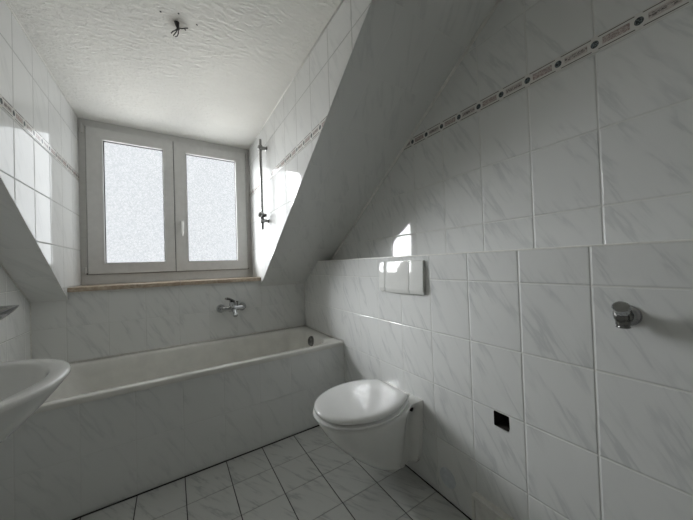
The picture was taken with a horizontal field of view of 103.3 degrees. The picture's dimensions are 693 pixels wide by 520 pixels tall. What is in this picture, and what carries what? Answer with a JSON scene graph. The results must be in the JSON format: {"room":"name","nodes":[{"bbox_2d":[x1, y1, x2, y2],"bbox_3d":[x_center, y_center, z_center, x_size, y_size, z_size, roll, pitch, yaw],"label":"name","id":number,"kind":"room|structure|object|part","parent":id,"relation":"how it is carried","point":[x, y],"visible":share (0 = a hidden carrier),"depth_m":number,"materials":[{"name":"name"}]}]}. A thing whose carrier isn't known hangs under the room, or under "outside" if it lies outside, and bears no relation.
{"room":"bathroom","nodes":[
{"label":"bathroom","id":0,"kind":"room"},
{"bbox_2d":[0,265,30,362],"bbox_3d":[-0.963,0.023,0.121,0.060,2.212,3.537,-1,-1,-32],"label":"wall","id":1,"kind":"structure","parent":0,"point":[15,327],"depth_m":1.46,"materials":[{"name":"tile"}]},
{"bbox_2d":[0,263,30,302],"bbox_3d":[-1.404,-0.416,0.853,0.010,1.294,1.861,-1,-1,-32],"label":"trim","id":2,"kind":"structure","parent":1,"relation":"attached to","point":[0,263],"depth_m":1.47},
{"bbox_2d":[0,359,70,442],"bbox_3d":[-1.004,0.444,0.680,0.450,0.219,0.566,-1,-1,-32],"label":"washbasin","id":3,"kind":"object","parent":1,"relation":"attached to","point":[25,385],"visible":1,"depth_m":0.78,"materials":[{"name":"white ceramic"}]},
{"bbox_2d":[0,305,18,319],"bbox_3d":[-1.037,0.231,0.666,0.325,0.208,0.058,-1,-1,-32],"label":"shelf","id":4,"kind":"object","parent":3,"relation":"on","point":[5,311],"visible":1,"depth_m":0.74,"materials":[{"name":"white ceramic"}]},
{"bbox_2d":[0,178,68,302],"bbox_3d":[-1.343,-0.418,0.892,0.185,1.289,1.857,-1,-1,-32],"label":"ceiling","id":5,"kind":"structure","parent":0,"point":[21,256],"depth_m":1.37,"materials":[{"name":"plaster"},{"name":"paint"}]},
{"bbox_2d":[0,0,80,297],"bbox_3d":[-1.385,-0.413,1.104,0.030,1.286,2.259,-1,-1,-32],"label":"wall","id":6,"kind":"structure","parent":0,"point":[45,193],"depth_m":1.39,"materials":[{"name":"tile"}]},
{"bbox_2d":[0,94,78,180],"bbox_3d":[-1.515,-0.614,1.319,0.011,0.051,1.569,-1,-1,-32],"label":"trim","id":7,"kind":"structure","parent":6,"relation":"attached to","point":[5,105],"depth_m":1.32,"materials":[{"name":"white tile"}]},
{"bbox_2d":[4,0,78,117],"bbox_3d":[-1.362,-1.058,1.070,0.010,0.010,2.139,-1,-1,-32],"label":"trim","id":8,"kind":"structure","parent":6,"relation":"attached to","point":[7,4],"depth_m":1.37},
{"bbox_2d":[31,281,304,361],"bbox_3d":[-1.151,0.675,2.146,1.769,0.975,0.120,-1,-1,-32],"label":"wall","id":9,"kind":"structure","parent":0,"point":[101,323],"depth_m":1.94,"materials":[{"name":"tile"}]},
{"bbox_2d":[30,303,31,358],"bbox_3d":[-1.873,0.452,1.624,0.007,0.396,0.007,-2,-1,35],"label":"trim","id":10,"kind":"structure","parent":9,"relation":"attached to","point":[30,303],"depth_m":1.62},
{"bbox_2d":[67,277,260,291],"bbox_3d":[-1.319,0.179,2.158,1.196,0.028,0.336,-1,-1,-32],"label":"trim","id":11,"kind":"structure","parent":9,"relation":"on","point":[81,288],"depth_m":1.98,"materials":[{"name":"stone"}]},
{"bbox_2d":[78,118,251,284],"bbox_3d":[-1.421,-0.434,2.293,1.188,1.209,0.154,-1,-1,-32],"label":"window","id":12,"kind":"structure","parent":9,"relation":"in","point":[155,207],"depth_m":2.22,"materials":[{"name":"plastic"}]},
{"bbox_3d":[-1.655,-0.439,2.130,0.535,1.078,0.037,-1,-1,-32],"label":"sash","id":13,"kind":"part","parent":12,"relation":"part of","materials":[{"name":"plastic"}]},
{"bbox_3d":[-1.652,-0.436,2.147,0.376,0.920,0.006,-1,-1,-32],"label":"pane","id":14,"kind":"part","parent":12,"relation":"part of","materials":[{"name":"white glass"}]},
{"bbox_3d":[-1.357,-0.259,2.261,0.027,0.121,0.042,-1,-1,-32],"label":"lever","id":15,"kind":"part","parent":12,"relation":"part of","materials":[{"name":"plastic"}]},
{"bbox_3d":[-1.185,-0.451,2.429,0.570,1.078,0.037,-1,-1,-32],"label":"sash","id":16,"kind":"part","parent":12,"relation":"part of","materials":[{"name":"plastic"}]},
{"bbox_3d":[-1.194,-0.447,2.438,0.398,0.920,0.006,-1,-1,-32],"label":"pane","id":17,"kind":"part","parent":12,"relation":"part of","materials":[{"name":"white glass"}]},
{"bbox_2d":[68,325,304,363],"bbox_3d":[-1.124,0.626,2.093,1.759,0.009,0.009,-1,-1,-32],"label":"trim","id":18,"kind":"structure","parent":9,"relation":"attached to","point":[299,325],"depth_m":2.01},
{"bbox_2d":[216,297,245,316],"bbox_3d":[-0.893,0.364,2.160,0.226,0.158,0.151,-1,-1,-32],"label":"mixer","id":19,"kind":"object","parent":9,"relation":"attached to","point":[233,306],"visible":1,"depth_m":2.15,"materials":[{"name":"silver metal"}]},
{"bbox_3d":[-0.873,0.407,2.138,0.038,0.071,0.089,-1,-1,-32],"label":"spout","id":20,"kind":"part","parent":19,"relation":"part of","materials":[{"name":"silver metal"}]},
{"bbox_2d":[0,345,344,519],"bbox_3d":[-0.767,0.891,1.542,1.759,0.503,0.046,-1,-1,-32],"label":"panel","id":21,"kind":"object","parent":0,"point":[70,462],"depth_m":1.37,"materials":[{"name":"tile"}]},
{"bbox_2d":[71,425,318,519],"bbox_3d":[-0.743,1.140,1.514,1.759,0.002,0.010,-1,-1,-32],"label":"trim","id":22,"kind":"structure","parent":21,"relation":"attached to","point":[317,425],"depth_m":1.44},
{"bbox_2d":[6,0,341,149],"bbox_3d":[-0.268,-1.127,0.800,2.090,0.061,4.071,-1,-1,-32],"label":"ceiling","id":23,"kind":"structure","parent":0,"point":[116,62],"depth_m":1.43,"materials":[{"name":"paint"}]},
{"bbox_2d":[171,20,187,36],"bbox_3d":[-0.774,-1.058,1.268,0.072,0.043,0.055,-3,-1,42],"label":"cable","id":24,"kind":"object","parent":23,"relation":"attached to","point":[177,23],"visible":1,"depth_m":1.25,"materials":[{"name":"black plastic"}]},
{"bbox_2d":[76,426,468,519],"bbox_3d":[-0.102,1.138,0.628,2.090,0.060,3.737,-1,-1,-32],"label":"floor","id":25,"kind":"structure","parent":0,"point":[304,475],"depth_m":1.32,"materials":[{"name":"tile"}]},
{"bbox_2d":[33,326,343,413],"bbox_3d":[-0.935,0.802,1.803,1.755,0.367,0.680,-1,-1,-32],"label":"bathtub","id":26,"kind":"object","parent":25,"relation":"on","point":[97,379],"visible":0.41,"depth_m":1.84,"materials":[{"name":"ceramic"}]},
{"bbox_2d":[248,0,371,283],"bbox_3d":[-0.358,-0.439,1.757,0.030,1.286,2.259,-1,-1,-32],"label":"wall","id":27,"kind":"structure","parent":0,"point":[307,101],"depth_m":1.64,"materials":[{"name":"tile"}]},
{"bbox_2d":[257,139,268,228],"bbox_3d":[-0.638,-0.580,2.086,0.084,0.693,0.066,-1,-1,-32],"label":"shower rail","id":28,"kind":"object","parent":27,"relation":"attached to","point":[262,215],"visible":1,"depth_m":2.09,"materials":[{"name":"silver metal"}]},
{"bbox_2d":[250,116,326,196],"bbox_3d":[-0.505,-0.639,1.961,0.011,0.051,1.569,-1,-1,-32],"label":"trim","id":29,"kind":"structure","parent":27,"relation":"attached to","point":[318,128],"depth_m":1.65,"materials":[{"name":"white tile"}]},
{"bbox_2d":[248,0,343,149],"bbox_3d":[-0.360,-1.083,1.707,0.010,0.010,2.139,-1,-1,-32],"label":"trim","id":30,"kind":"structure","parent":27,"relation":"attached to","point":[341,2],"depth_m":1.50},
{"bbox_2d":[261,0,496,285],"bbox_3d":[-0.028,-0.451,1.728,0.557,1.289,1.857,-1,-1,-32],"label":"ceiling","id":31,"kind":"structure","parent":0,"point":[404,52],"depth_m":1.38,"materials":[{"name":"paint"}]},
{"bbox_2d":[304,241,692,519],"bbox_3d":[0.620,0.527,1.108,0.131,1.125,3.537,-1,-1,-32],"label":"wall","id":32,"kind":"structure","parent":0,"point":[535,403],"depth_m":0.93,"materials":[{"name":"tile"}]},
{"bbox_2d":[306,325,343,341],"bbox_3d":[-0.202,0.599,2.280,0.008,0.010,0.675,-1,-1,-32],"label":"trim","id":33,"kind":"structure","parent":32,"relation":"attached to","point":[306,325],"depth_m":2.21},
{"bbox_2d":[313,379,422,470],"bbox_3d":[0.093,0.848,1.339,0.522,0.376,0.378,-1,-1,-32],"label":"toilet","id":34,"kind":"object","parent":32,"relation":"attached to","point":[377,423],"visible":1,"depth_m":1.24,"materials":[{"name":"white ceramic"}]},
{"bbox_3d":[0.058,0.698,1.322,0.451,0.012,0.378,-1,-1,-32],"label":"seat","id":35,"kind":"part","parent":34,"relation":"part of","materials":[{"name":"plastic"}]},
{"bbox_3d":[0.057,0.673,1.322,0.439,0.025,0.366,-1,-1,-32],"label":"lid","id":36,"kind":"part","parent":34,"relation":"part of","materials":[{"name":"plastic"}]},
{"bbox_2d":[379,260,425,294],"bbox_3d":[0.285,0.092,1.474,0.022,0.174,0.337,-1,-1,-32],"label":"flush plate","id":37,"kind":"object","parent":32,"relation":"attached to","point":[405,277],"visible":1,"depth_m":1.44,"materials":[{"name":"plastic"}]},
{"bbox_2d":[405,464,471,519],"bbox_3d":[0.762,1.080,0.779,0.008,0.002,2.862,-1,-1,-32],"label":"trim","id":38,"kind":"structure","parent":32,"relation":"attached to","point":[405,464],"depth_m":1.29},
{"bbox_2d":[440,467,455,488],"bbox_3d":[0.461,0.995,1.251,0.004,0.084,0.084,-1,-1,-32],"label":"cap","id":39,"kind":"object","parent":32,"relation":"attached to","point":[447,477],"visible":1,"depth_m":1.25,"materials":[{"name":"plastic"}]},
{"bbox_2d":[471,491,514,519],"bbox_3d":[0.658,1.017,0.916,0.030,0.134,0.500,-1,-1,-32],"label":"access panel","id":40,"kind":"object","parent":32,"relation":"attached to","point":[482,508],"visible":1,"depth_m":1.08,"materials":[{"name":"white plastic"}]},
{"bbox_2d":[317,239,692,261],"bbox_3d":[0.625,-0.036,0.964,0.012,0.006,3.254,-1,-1,-32],"label":"trim","id":41,"kind":"structure","parent":32,"relation":"attached to","point":[682,240],"depth_m":0.88,"materials":[{"name":"white tile"}]},
{"bbox_2d":[611,301,642,328],"bbox_3d":[0.728,0.143,0.723,0.083,0.072,0.058,-1,-1,-32],"label":"angle valve","id":42,"kind":"object","parent":32,"relation":"attached to","point":[625,315],"visible":1,"depth_m":0.71,"materials":[{"name":"silver metal"}]},
{"bbox_3d":[0.712,0.127,0.708,0.039,0.039,0.036,-1,-1,-32],"label":"knob","id":43,"kind":"part","parent":42,"relation":"part of","materials":[{"name":"silver metal"}]},
{"bbox_2d":[333,0,692,259],"bbox_3d":[0.624,-0.428,1.241,0.060,1.387,3.700,-1,-1,-32],"label":"wall","id":44,"kind":"structure","parent":0,"point":[599,149],"depth_m":0.99,"materials":[{"name":"tile"}]},
{"bbox_2d":[331,0,500,259],"bbox_3d":[0.263,-0.559,1.746,0.022,1.105,1.581,-1,-1,-32],"label":"trim","id":45,"kind":"structure","parent":44,"relation":"attached to","point":[497,2],"depth_m":1.45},
{"bbox_2d":[403,0,692,150],"bbox_3d":[0.957,-0.706,0.660,0.011,0.051,2.346,-1,-1,-32],"label":"trim","id":46,"kind":"structure","parent":44,"relation":"attached to","point":[661,9],"depth_m":0.95,"materials":[{"name":"grey tile"}]}
]}

